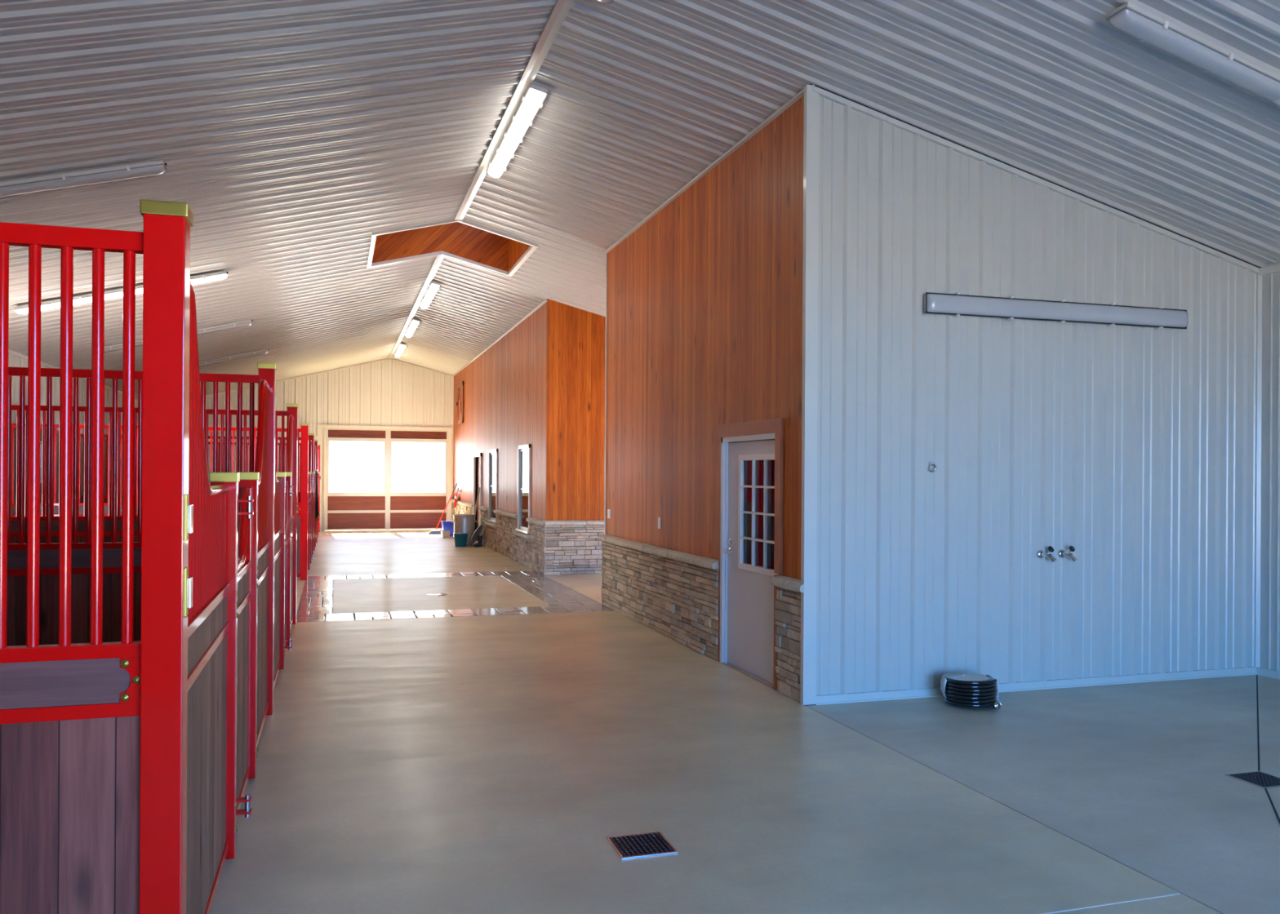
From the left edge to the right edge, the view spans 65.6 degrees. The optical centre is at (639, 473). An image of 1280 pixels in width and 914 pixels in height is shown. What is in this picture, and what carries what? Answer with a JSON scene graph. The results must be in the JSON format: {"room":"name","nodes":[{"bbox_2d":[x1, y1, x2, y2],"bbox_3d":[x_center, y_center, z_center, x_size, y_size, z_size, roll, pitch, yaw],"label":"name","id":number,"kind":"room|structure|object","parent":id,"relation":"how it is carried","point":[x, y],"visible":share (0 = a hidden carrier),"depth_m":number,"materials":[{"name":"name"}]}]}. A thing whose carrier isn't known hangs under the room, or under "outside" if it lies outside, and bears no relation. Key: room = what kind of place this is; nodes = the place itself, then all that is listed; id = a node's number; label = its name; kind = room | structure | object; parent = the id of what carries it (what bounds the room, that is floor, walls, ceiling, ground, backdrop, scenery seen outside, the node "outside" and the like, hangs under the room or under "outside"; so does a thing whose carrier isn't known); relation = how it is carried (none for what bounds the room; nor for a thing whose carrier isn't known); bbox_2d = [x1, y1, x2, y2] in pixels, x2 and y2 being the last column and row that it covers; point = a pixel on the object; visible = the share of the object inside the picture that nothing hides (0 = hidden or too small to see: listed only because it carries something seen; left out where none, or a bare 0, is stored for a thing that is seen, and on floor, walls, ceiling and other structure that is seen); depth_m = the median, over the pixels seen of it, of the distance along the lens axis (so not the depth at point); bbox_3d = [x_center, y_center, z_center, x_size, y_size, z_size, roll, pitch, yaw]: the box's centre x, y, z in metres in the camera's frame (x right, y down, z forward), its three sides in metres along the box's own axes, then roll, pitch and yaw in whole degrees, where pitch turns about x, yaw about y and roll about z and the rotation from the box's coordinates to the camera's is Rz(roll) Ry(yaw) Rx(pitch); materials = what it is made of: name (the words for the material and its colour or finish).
{"room":"farm building","nodes":[
{"label":"farm building","id":0,"kind":"room"},
{"bbox_2d":[13,427,106,503],"bbox_3d":[-9.542,0.483,14.862,0.018,2.420,27.530,0,0,-17],"label":"lining","id":1,"kind":"object","parent":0,"point":[15,428],"visible":0.07,"depth_m":17.80,"materials":[{"name":"brown wood"}]},
{"bbox_2d":[0,222,143,913],"bbox_3d":[-3.454,0.482,2.284,4.200,2.385,0.068,0,0,-17],"label":"bars","id":2,"kind":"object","parent":1,"relation":"attached to","point":[70,713],"depth_m":2.83,"materials":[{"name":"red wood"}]},
{"bbox_2d":[6,367,257,646],"bbox_3d":[-4.758,0.474,6.538,4.200,2.385,0.068,0,0,-17],"label":"wall","id":3,"kind":"structure","parent":1,"relation":"attached to","point":[49,552],"depth_m":6.81,"materials":[{"name":"red metal"}]},
{"bbox_2d":[10,404,287,543],"bbox_3d":[-6.056,0.467,10.774,4.200,2.385,0.068,0,0,-17],"label":"wall","id":4,"kind":"structure","parent":1,"relation":"attached to","point":[81,519],"depth_m":10.77,"materials":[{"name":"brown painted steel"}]},
{"bbox_2d":[11,423,301,577],"bbox_3d":[-7.472,0.458,15.392,4.200,2.385,0.068,0,0,-17],"label":"wall","id":5,"kind":"structure","parent":1,"relation":"attached to","point":[81,426],"depth_m":15.18,"materials":[{"name":"red metal"}]},
{"bbox_2d":[80,434,301,502],"bbox_3d":[-8.762,0.451,19.599,4.200,2.385,0.068,0,0,-17],"label":"wall","id":6,"kind":"structure","parent":1,"relation":"attached to","point":[82,498],"depth_m":19.71,"materials":[{"name":"red metal"}]},
{"bbox_2d":[208,442,301,496],"bbox_3d":[-10.051,0.443,23.805,4.200,2.385,0.068,0,0,-17],"label":"wall","id":7,"kind":"structure","parent":1,"relation":"attached to","point":[278,444],"depth_m":24.17,"materials":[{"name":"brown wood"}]},
{"bbox_2d":[8,348,137,435],"bbox_3d":[-8.680,-0.105,11.982,0.025,3.608,33.600,0,0,-17],"label":"wall","id":8,"kind":"structure","parent":0,"point":[14,361],"depth_m":17.78,"materials":[{"name":"metal"}]},
{"bbox_2d":[13,426,106,439],"bbox_3d":[-9.529,-0.737,14.864,0.040,0.060,27.530,0,0,-17],"label":"trim","id":9,"kind":"structure","parent":8,"relation":"attached to","point":[41,430],"depth_m":17.72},
{"bbox_2d":[8,349,137,399],"bbox_3d":[-8.665,-1.861,11.983,0.035,0.045,33.600,0,0,-17],"label":"trim","id":10,"kind":"structure","parent":8,"relation":"attached to","point":[13,353],"depth_m":17.07,"materials":[{"name":"metal"}]},
{"bbox_2d":[205,358,453,517],"bbox_3d":[-7.560,-0.894,29.882,12.650,5.198,0.025,0,0,-17],"label":"wall","id":11,"kind":"structure","parent":0,"point":[388,393],"depth_m":29.68,"materials":[{"name":"paint"}]},
{"bbox_2d":[205,358,453,531],"bbox_3d":[-7.570,-0.881,29.913,12.650,5.172,0.160,0,0,-17],"label":"trim","id":12,"kind":"structure","parent":11,"relation":"attached to","point":[321,437],"depth_m":29.37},
{"bbox_2d":[371,222,530,271],"bbox_3d":[-2.789,-4.043,14.482,2.190,1.748,2.180,0,0,-17],"label":"wall","id":13,"kind":"structure","parent":0,"point":[462,240],"depth_m":15.51,"materials":[{"name":"brown wood"}]},
{"bbox_2d":[366,218,537,276],"bbox_3d":[-2.793,-3.300,14.482,2.220,0.333,2.210,0,0,-17],"label":"trim","id":14,"kind":"structure","parent":13,"relation":"attached to","point":[533,247],"depth_m":14.42,"materials":[{"name":"white metal"}]},
{"bbox_2d":[388,0,573,359],"bbox_3d":[-2.582,-3.429,13.845,0.110,0.024,33.560,0,0,-17],"label":"trim","id":15,"kind":"structure","parent":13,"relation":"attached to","point":[562,7],"depth_m":9.45,"materials":[{"name":"white metal"}]},
{"bbox_2d":[453,302,546,527],"bbox_3d":[-3.630,-0.662,23.795,0.100,4.780,13.970,0,0,-17],"label":"wall","id":16,"kind":"structure","parent":0,"point":[504,399],"depth_m":20.91,"materials":[{"name":"brown wood"}]},
{"bbox_2d":[453,488,457,507],"bbox_3d":[-5.328,0.704,28.841,0.127,0.548,0.934,0,0,-10],"label":"dustpan","id":17,"kind":"object","parent":16,"relation":"attached to","point":[455,495],"visible":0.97,"depth_m":28.55,"materials":[{"name":"red plastic"}]},
{"bbox_2d":[456,381,464,425],"bbox_3d":[-5.167,-2.011,28.535,0.075,1.180,1.300,0,0,-17],"label":"window","id":18,"kind":"structure","parent":16,"relation":"in","point":[460,387],"depth_m":28.48,"materials":[{"name":"brown wood"}]},
{"bbox_2d":[474,487,479,531],"bbox_3d":[-4.040,0.934,24.397,0.271,1.183,0.125,0,0,-29],"label":"shovel","id":19,"kind":"object","parent":16,"relation":"attached to","point":[476,525],"visible":0.28,"depth_m":24.41,"materials":[{"name":"brown wood"}]},
{"bbox_2d":[473,453,482,540],"bbox_3d":[-4.043,0.611,25.041,0.145,2.230,1.310,0,0,-17],"label":"door","id":20,"kind":"structure","parent":16,"relation":"in","point":[478,456],"depth_m":25.36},
{"bbox_2d":[486,448,497,523],"bbox_3d":[-3.322,0.278,22.673,0.158,1.655,1.240,0,0,-17],"label":"window","id":21,"kind":"structure","parent":16,"relation":"in","point":[493,460],"depth_m":22.81,"materials":[{"name":"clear glass"}]},
{"bbox_2d":[515,444,530,533],"bbox_3d":[-2.179,0.285,18.944,0.158,1.655,1.200,0,0,-17],"label":"window","id":22,"kind":"structure","parent":16,"relation":"in","point":[523,451],"depth_m":19.06,"materials":[{"name":"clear glass"}]},
{"bbox_2d":[451,502,604,575],"bbox_3d":[-1.613,1.305,24.337,4.403,0.871,14.122,0,0,-17],"label":"trim","id":23,"kind":"structure","parent":16,"relation":"attached to","point":[536,559],"depth_m":17.23,"materials":[{"name":"grey stone"}]},
{"bbox_2d":[449,499,804,592],"bbox_3d":[-0.196,1.016,19.619,4.457,0.409,23.968,0,0,-17],"label":"trim","id":24,"kind":"structure","parent":16,"relation":"attached to","point":[780,581],"depth_m":11.35,"materials":[{"name":"stone"}]},
{"bbox_2d":[453,88,804,534],"bbox_3d":[-2.228,-1.084,19.008,0.030,3.782,23.944,0,0,-17],"label":"trim","id":25,"kind":"structure","parent":16,"relation":"attached to","point":[801,94],"depth_m":11.18,"materials":[{"name":"paint"}]},
{"bbox_2d":[465,506,795,662],"bbox_3d":[-0.133,1.299,19.654,4.398,0.900,23.944,0,0,-17],"label":"trim","id":26,"kind":"structure","parent":16,"relation":"attached to","point":[465,506],"depth_m":17.12,"materials":[{"name":"beige stone"}]},
{"bbox_2d":[544,298,605,520],"bbox_3d":[0.488,-0.637,17.699,4.400,4.780,0.100,0,0,-17],"label":"wall","id":27,"kind":"structure","parent":0,"point":[575,338],"depth_m":17.15,"materials":[{"name":"brown wood"}]},
{"bbox_2d":[0,0,1279,397],"bbox_3d":[-2.630,-2.657,13.832,12.650,1.618,33.600,0,0,-17],"label":"ceiling","id":28,"kind":"structure","parent":0,"point":[292,133],"depth_m":7.91,"materials":[{"name":"paint"}]},
{"bbox_2d":[0,160,167,197],"bbox_3d":[-5.288,-2.347,8.227,2.507,0.695,0.188,0,0,-17],"label":"light fixture","id":29,"kind":"object","parent":28,"relation":"attached to","point":[51,182],"visible":1,"depth_m":8.35,"materials":[{"name":"white plastic"}]},
{"bbox_2d":[104,343,122,352],"label":"light fixture","id":30,"kind":"object","parent":28,"relation":"attached to","point":[119,346],"depth_m":16.81,"materials":[{"name":"white plastic"}]},
{"bbox_2d":[104,288,123,299],"label":"light fixture","id":31,"kind":"object","parent":28,"relation":"attached to","point":[108,295],"depth_m":12.85,"materials":[{"name":"white plastic"}]},
{"bbox_2d":[190,271,228,284],"label":"light fixture","id":32,"kind":"object","parent":28,"relation":"attached to","point":[221,275],"depth_m":13.19,"materials":[{"name":"white plastic"}]},
{"bbox_2d":[196,319,253,335],"label":"light fixture","id":33,"kind":"object","parent":28,"relation":"attached to","point":[199,331],"depth_m":17.32,"materials":[{"name":"white plastic"}]},
{"bbox_2d":[199,349,268,367],"bbox_3d":[-9.313,-2.371,21.354,2.507,0.695,0.188,0,0,-17],"label":"light fixture","id":34,"kind":"object","parent":28,"relation":"attached to","point":[264,351],"visible":0.55,"depth_m":21.45,"materials":[{"name":"white plastic"}]},
{"bbox_2d":[395,342,406,357],"bbox_3d":[-6.600,-3.383,27.369,0.192,0.110,2.582,0,0,-17],"label":"light fixture","id":35,"kind":"object","parent":28,"relation":"attached to","point":[401,348],"visible":1,"depth_m":26.96,"materials":[{"name":"white plastic"}]},
{"bbox_2d":[404,318,420,337],"bbox_3d":[-5.316,-3.375,23.181,0.192,0.110,2.582,0,0,-17],"label":"light fixture","id":36,"kind":"object","parent":28,"relation":"attached to","point":[415,322],"visible":1,"depth_m":22.79,"materials":[{"name":"white plastic"}]},
{"bbox_2d":[419,280,440,309],"bbox_3d":[-4.006,-3.368,18.907,0.192,0.110,2.582,0,0,-17],"label":"light fixture","id":37,"kind":"object","parent":28,"relation":"attached to","point":[434,286],"visible":1,"depth_m":18.55,"materials":[{"name":"white plastic"}]},
{"bbox_2d":[486,83,547,177],"bbox_3d":[-1.264,-3.354,9.927,0.192,0.110,2.582,0,0,-17],"label":"light fixture","id":38,"kind":"object","parent":28,"relation":"attached to","point":[535,96],"visible":1,"depth_m":9.57,"materials":[{"name":"white plastic"}]},
{"bbox_2d":[596,0,613,4],"bbox_3d":[0.102,-3.326,5.743,0.192,0.110,2.582,0,0,-17],"label":"light fixture","id":39,"kind":"object","parent":28,"relation":"attached to","point":[606,2],"visible":1,"depth_m":6.90,"materials":[{"name":"white"}]},
{"bbox_2d":[1106,1,1279,105],"bbox_3d":[3.962,-2.352,6.136,2.512,0.695,0.188,0,0,-17],"label":"light fixture","id":40,"kind":"object","parent":28,"relation":"attached to","point":[1135,20],"visible":1,"depth_m":5.89,"materials":[{"name":"white plastic"}]},
{"bbox_2d":[605,84,813,579],"bbox_3d":[0.465,-0.637,10.438,0.100,4.780,5.970,0,0,-17],"label":"wall","id":41,"kind":"structure","parent":0,"point":[704,333],"depth_m":9.72,"materials":[{"name":"brown wood"}]},
{"bbox_2d":[607,509,610,519],"bbox_3d":[-0.409,0.533,13.075,0.011,0.120,0.135,0,0,-17],"label":"light switch","id":42,"kind":"object","parent":41,"relation":"attached to","point":[608,510],"visible":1,"depth_m":13.05,"materials":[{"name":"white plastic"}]},
{"bbox_2d":[657,517,660,528],"bbox_3d":[0.212,0.551,11.048,0.011,0.125,0.075,0,0,-17],"label":"power outlet","id":43,"kind":"object","parent":41,"relation":"attached to","point":[659,518],"visible":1,"depth_m":11.04,"materials":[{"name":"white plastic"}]},
{"bbox_2d":[720,433,777,688],"bbox_3d":[0.973,0.713,8.667,0.152,2.085,1.200,0,0,-17],"label":"door","id":44,"kind":"structure","parent":41,"relation":"in","point":[747,531],"depth_m":8.76,"materials":[{"name":"paint"}]},
{"bbox_2d":[737,453,776,577],"bbox_3d":[1.037,0.344,8.524,0.067,1.015,0.850,0,0,-17],"label":"window grille","id":45,"kind":"object","parent":44,"relation":"attached to","point":[756,472],"depth_m":8.61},
{"bbox_2d":[718,417,783,690],"bbox_3d":[0.936,0.653,8.655,0.034,2.205,1.370,0,0,-17],"label":"trim","id":46,"kind":"structure","parent":41,"relation":"attached to","point":[775,426],"depth_m":8.07,"materials":[{"name":"wood"}]},
{"bbox_2d":[774,586,800,702],"bbox_3d":[1.185,1.323,7.792,0.051,0.868,0.528,0,0,-17],"label":"wainscoting","id":47,"kind":"structure","parent":41,"relation":"attached to","point":[788,609],"depth_m":7.81,"materials":[{"name":"beige stone"}]},
{"bbox_2d":[209,529,1279,913],"bbox_3d":[-2.656,1.794,13.832,12.650,0.120,33.600,0,0,-17],"label":"floor","id":48,"kind":"structure","parent":0,"point":[483,764],"depth_m":5.67,"materials":[{"name":"concrete"}]},
{"bbox_2d":[139,199,193,913],"bbox_3d":[-1.390,0.479,2.917,0.134,2.525,0.126,0,0,-17],"label":"post","id":49,"kind":"object","parent":48,"relation":"on","point":[167,515],"visible":1,"depth_m":2.87,"materials":[{"name":"red metal"}]},
{"bbox_2d":[186,281,239,913],"bbox_3d":[-1.644,0.542,3.736,0.124,2.366,1.586,0,0,-17],"label":"door","id":50,"kind":"structure","parent":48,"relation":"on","point":[212,617],"depth_m":3.81,"materials":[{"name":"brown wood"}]},
{"bbox_2d":[235,487,253,819],"bbox_3d":[-2.004,0.880,5.056,0.142,1.606,1.144,0,0,-17],"label":"post","id":51,"kind":"object","parent":50,"relation":"attached to","point":[244,554],"visible":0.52,"depth_m":5.28,"materials":[{"name":"red metal"}]},
{"bbox_2d":[235,379,269,778],"bbox_3d":[-2.446,0.537,6.350,0.124,2.366,1.586,0,0,-17],"label":"panel","id":52,"kind":"object","parent":48,"relation":"on","point":[257,480],"visible":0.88,"depth_m":6.38,"materials":[{"name":"red metal"}]},
{"bbox_2d":[257,362,276,715],"bbox_3d":[-2.698,0.471,7.170,0.126,2.525,0.126,0,0,-17],"label":"post","id":53,"kind":"object","parent":48,"relation":"on","point":[267,371],"visible":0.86,"depth_m":7.13,"materials":[{"name":"red metal"}]},
{"bbox_2d":[273,462,286,688],"bbox_3d":[-2.949,0.534,7.991,0.124,2.366,1.586,0,0,-17],"label":"panel","id":54,"kind":"object","parent":48,"relation":"on","point":[280,477],"visible":0.42,"depth_m":8.61,"materials":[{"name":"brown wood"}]},
{"bbox_2d":[284,480,293,650],"bbox_3d":[-3.305,0.872,9.301,0.142,1.606,1.124,0,0,-17],"label":"gate","id":55,"kind":"object","parent":54,"relation":"attached to","point":[291,486],"visible":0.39,"depth_m":9.68,"materials":[{"name":"red metal"}]},
{"bbox_2d":[285,414,293,646],"bbox_3d":[-3.744,0.530,10.585,0.124,2.366,1.586,0,0,-17],"label":"panel","id":56,"kind":"object","parent":48,"relation":"on","point":[289,477],"visible":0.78,"depth_m":10.63,"materials":[{"name":"red metal"}]},
{"bbox_2d":[286,403,298,624],"bbox_3d":[-3.996,0.464,11.405,0.126,2.525,0.126,0,0,-17],"label":"post","id":57,"kind":"object","parent":48,"relation":"on","point":[292,409],"visible":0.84,"depth_m":11.36,"materials":[{"name":"red metal"}]},
{"bbox_2d":[300,422,308,580],"bbox_3d":[-5.412,0.455,16.023,0.126,2.525,0.126,0,0,-17],"label":"post","id":58,"kind":"object","parent":48,"relation":"on","point":[304,427],"visible":1,"depth_m":15.97,"materials":[{"name":"red metal"}]},
{"bbox_2d":[307,471,311,569],"bbox_3d":[-5.662,0.518,16.844,0.124,2.366,1.586,0,0,-17],"label":"panel","id":59,"kind":"object","parent":48,"relation":"on","point":[308,473],"visible":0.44,"depth_m":17.55,"materials":[{"name":"red metal"}]},
{"bbox_2d":[308,440,312,564],"bbox_3d":[-6.449,0.514,19.410,0.124,2.366,1.586,0,0,-17],"label":"panel","id":60,"kind":"object","parent":48,"relation":"on","point":[310,441],"visible":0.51,"depth_m":18.67,"materials":[{"name":"red metal"}]},
{"bbox_3d":[-6.015,0.856,18.140,0.142,1.606,1.094,0,0,-17],"label":"gate","id":61,"kind":"object","parent":60,"relation":"attached to","visible":0},
{"bbox_2d":[314,469,319,522],"bbox_3d":[-5.882,0.407,18.123,0.089,0.957,1.064,0,0,-17],"label":"blanket","id":62,"kind":"object","parent":61,"relation":"hanging from","point":[317,507],"visible":1,"depth_m":17.80,"materials":[{"name":"fabric"}]},
{"bbox_2d":[307,433,314,555],"bbox_3d":[-6.701,0.448,20.230,0.126,2.525,0.126,0,0,-17],"label":"post","id":63,"kind":"object","parent":48,"relation":"on","point":[311,436],"visible":0.4,"depth_m":20.19,"materials":[{"name":"red metal"}]},
{"bbox_2d":[313,471,315,551],"bbox_3d":[-6.952,0.511,21.051,0.124,2.366,1.586,0,0,-17],"label":"panel","id":64,"kind":"object","parent":48,"relation":"on","point":[313,472],"visible":0.16,"depth_m":21.75,"materials":[{"name":"red metal"}]},
{"bbox_2d":[313,445,315,546],"bbox_3d":[-7.739,0.506,23.617,0.124,2.366,1.586,0,0,-17],"label":"panel","id":65,"kind":"object","parent":48,"relation":"on","point":[314,454],"visible":0.27,"depth_m":23.83,"materials":[{"name":"red metal"}]},
{"bbox_2d":[314,440,318,542],"bbox_3d":[-7.991,0.440,24.437,0.126,2.525,0.126,0,0,-17],"label":"post","id":66,"kind":"object","parent":48,"relation":"on","point":[315,441],"visible":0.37,"depth_m":24.39,"materials":[{"name":"red metal"}]},
{"bbox_2d":[316,471,318,537],"bbox_3d":[-8.242,0.503,25.258,0.124,2.366,1.586,0,0,-17],"label":"panel","id":67,"kind":"object","parent":48,"relation":"on","point":[317,472],"visible":0.2,"depth_m":25.97,"materials":[{"name":"red metal"}]},
{"bbox_2d":[317,449,319,535],"bbox_3d":[-9.028,0.498,27.824,0.124,2.366,1.586,0,0,-17],"label":"panel","id":68,"kind":"object","parent":48,"relation":"on","point":[317,450],"visible":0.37,"depth_m":27.09,"materials":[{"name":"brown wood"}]},
{"bbox_2d":[317,444,320,528],"bbox_3d":[-9.280,0.432,28.644,0.126,2.525,0.126,0,0,-17],"label":"post","id":69,"kind":"object","parent":48,"relation":"on","point":[318,446],"visible":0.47,"depth_m":28.60,"materials":[{"name":"red metal"}]},
{"bbox_2d":[426,593,447,595],"bbox_3d":[-2.898,1.730,14.197,0.300,0.006,0.300,0,0,-17],"label":"cover","id":70,"kind":"object","parent":48,"relation":"on","point":[430,594],"visible":1,"depth_m":14.17,"materials":[{"name":"silver metal"}]},
{"bbox_2d":[427,483,457,534],"bbox_3d":[-5.562,1.003,28.462,0.323,1.428,1.247,0,0,32],"label":"broom","id":71,"kind":"object","parent":48,"relation":"on","point":[436,531],"visible":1,"depth_m":28.08,"materials":[{"name":"red plastic"}]},
{"bbox_2d":[441,530,449,537],"bbox_3d":[-5.218,1.634,26.696,0.210,0.170,0.260,0,0,-17],"label":"pan","id":72,"kind":"object","parent":48,"relation":"on","point":[445,534],"visible":1,"depth_m":26.59,"materials":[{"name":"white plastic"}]},
{"bbox_2d":[440,520,453,536],"bbox_3d":[-5.254,1.516,27.208,0.350,0.405,0.430,0,0,-17],"label":"tub","id":73,"kind":"object","parent":48,"relation":"on","point":[446,525],"visible":0.72,"depth_m":27.04,"materials":[{"name":"blue plastic"}]},
{"bbox_2d":[296,571,614,622],"bbox_3d":[-2.939,1.735,14.619,3.868,0.012,5.328,0,0,-17],"label":"floor tile border","id":74,"kind":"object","parent":48,"relation":"in","point":[563,599],"depth_m":13.41,"materials":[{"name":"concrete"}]},
{"bbox_2d":[453,533,468,546],"bbox_3d":[-4.241,1.563,23.512,0.364,0.324,0.364,0,0,-17],"label":"bucket","id":75,"kind":"object","parent":48,"relation":"on","point":[460,539],"visible":1,"depth_m":23.39,"materials":[{"name":"teal plastic"}]},
{"bbox_2d":[452,514,476,545],"bbox_3d":[-4.257,1.360,24.061,0.548,0.730,0.548,0,0,5],"label":"trash can","id":76,"kind":"object","parent":48,"relation":"on","point":[463,523],"visible":0.68,"depth_m":23.86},
{"bbox_2d":[469,524,482,546],"bbox_3d":[-3.912,1.479,23.734,0.278,0.499,0.559,0,0,5],"label":"lid","id":77,"kind":"object","parent":48,"relation":"on","point":[474,537],"visible":0.99,"depth_m":23.80,"materials":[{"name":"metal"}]},
{"bbox_2d":[474,535,482,546],"bbox_3d":[-3.799,1.596,23.352,0.202,0.262,0.100,0,0,-32],"label":"rubber boot","id":78,"kind":"object","parent":48,"relation":"on","point":[480,537],"visible":1,"depth_m":23.34,"materials":[{"name":"black rubber"}]},
{"bbox_2d":[606,831,677,858],"bbox_3d":[0.006,1.747,4.677,0.270,0.005,0.270,0,0,-17],"label":"floor drain","id":79,"kind":"object","parent":48,"relation":"on","point":[647,844],"visible":1,"depth_m":4.67,"materials":[{"name":"metal"}]},
{"bbox_2d":[940,672,1002,709],"bbox_3d":[2.515,1.648,7.573,0.435,0.234,0.398,0,0,6],"label":"garden hose","id":80,"kind":"object","parent":48,"relation":"on","point":[967,690],"visible":1,"depth_m":7.42,"materials":[{"name":"black rubber"}]},
{"bbox_2d":[1040,893,1181,913],"bbox_3d":[-1.653,1.742,2.969,8.200,0.005,0.008,0,0,-17],"label":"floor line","id":81,"kind":"structure","parent":48,"relation":"on","point":[1178,893],"depth_m":4.07,"materials":[{"name":"grey concrete"}]},
{"bbox_2d":[1224,771,1279,788],"bbox_3d":[3.590,1.769,5.742,0.260,0.005,0.260,0,0,-17],"label":"floor drain","id":82,"kind":"object","parent":48,"relation":"on","point":[1259,779],"visible":1,"depth_m":5.75,"materials":[{"name":"metal"}]},
{"bbox_2d":[1256,675,1279,823],"bbox_3d":[4.966,1.780,6.293,1.988,0.003,4.907,0,0,26],"label":"trim","id":83,"kind":"structure","parent":48,"relation":"in","point":[1258,737],"depth_m":6.46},
{"bbox_2d":[813,84,1256,695],"bbox_3d":[3.400,-0.624,8.199,4.400,4.668,0.025,0,0,-17],"label":"wall","id":84,"kind":"structure","parent":0,"point":[893,419],"depth_m":8.08,"materials":[{"name":"metal"}]},
{"bbox_2d":[928,461,936,472],"bbox_3d":[2.310,-0.052,7.860,0.068,0.088,0.035,0,0,-17],"label":"ring","id":85,"kind":"object","parent":84,"relation":"attached to","point":[931,463],"visible":1,"depth_m":7.86,"materials":[{"name":"metal"}]},
{"bbox_2d":[800,84,1259,705],"bbox_3d":[3.373,-0.581,8.193,4.455,4.702,0.060,0,0,-17],"label":"trim","id":86,"kind":"structure","parent":84,"relation":"attached to","point":[812,93],"depth_m":7.55,"materials":[{"name":"white metal"}]},
{"bbox_2d":[1037,546,1056,562],"bbox_3d":[3.336,0.658,8.129,0.068,0.135,0.145,0,0,-37],"label":"water tap","id":87,"kind":"object","parent":84,"relation":"attached to","point":[1041,554],"visible":1,"depth_m":8.11,"materials":[{"name":"silver metal"}]},
{"bbox_2d":[924,292,1188,328],"bbox_3d":[3.475,-1.329,8.156,2.582,0.188,0.096,0,0,-17],"label":"light fixture","id":88,"kind":"object","parent":84,"relation":"attached to","point":[957,304],"visible":1,"depth_m":8.09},
{"bbox_2d":[1058,546,1077,562],"bbox_3d":[3.534,0.659,8.190,0.068,0.135,0.145,0,0,-37],"label":"water tap","id":89,"kind":"object","parent":84,"relation":"attached to","point":[1062,553],"visible":1,"depth_m":8.16,"materials":[{"name":"silver metal"}]},
{"bbox_2d":[1254,261,1279,671],"bbox_3d":[5.449,-0.033,8.966,0.025,3.630,19.550,0,0,-17],"label":"wall","id":90,"kind":"structure","parent":0,"point":[1267,546],"depth_m":8.75,"materials":[{"name":"metal"}]},
{"bbox_2d":[1256,263,1279,679],"bbox_3d":[6.901,-0.009,4.221,0.030,3.600,9.626,0,0,-17],"label":"trim","id":91,"kind":"structure","parent":90,"relation":"attached to","point":[1273,268],"depth_m":8.71,"materials":[{"name":"metal"}]},
{"bbox_3d":[-8.754,-0.106,11.959,0.110,3.808,33.800,0,0,-17],"label":"wall","id":92,"kind":"structure","parent":0,"visible":0},
{"bbox_2d":[40,440,41,483],"bbox_3d":[-10.152,-0.195,16.708,0.080,0.710,0.740,0,0,-17],"label":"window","id":93,"kind":"structure","parent":92,"relation":"in","point":[40,441],"depth_m":16.98,"materials":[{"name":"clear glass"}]},
{"bbox_3d":[-7.586,-0.920,29.966,12.850,5.450,0.130,0,0,-17],"label":"wall","id":94,"kind":"structure","parent":0,"visible":0},
{"bbox_2d":[325,427,448,530],"bbox_3d":[-7.592,0.185,29.931,3.570,3.040,0.067,0,0,-17],"label":"door","id":95,"kind":"structure","parent":94,"relation":"in","point":[387,510],"depth_m":29.89,"materials":[{"name":"brown wood"}]},
{"label":"outside","id":96,"kind":"structure","parent":0,"visible":0},
{"bbox_2d":[328,491,444,530],"bbox_3d":[-4.409,2.084,14.341,140.000,0.480,170.000,0,0,-17],"label":"ground","id":97,"kind":"structure","parent":96,"point":[329,491],"depth_m":93.90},
{"bbox_3d":[1.708,-0.617,13.889,4.300,4.755,0.100,0,0,-17],"label":"wall","id":98,"kind":"structure","parent":0,"visible":0},
{"bbox_2d":[600,541,718,660],"bbox_3d":[2.188,1.328,11.939,4.402,0.871,4.222,0,0,-17],"label":"wainscoting","id":99,"kind":"structure","parent":98,"relation":"attached to","point":[663,611],"depth_m":10.74,"materials":[{"name":"beige stone"}]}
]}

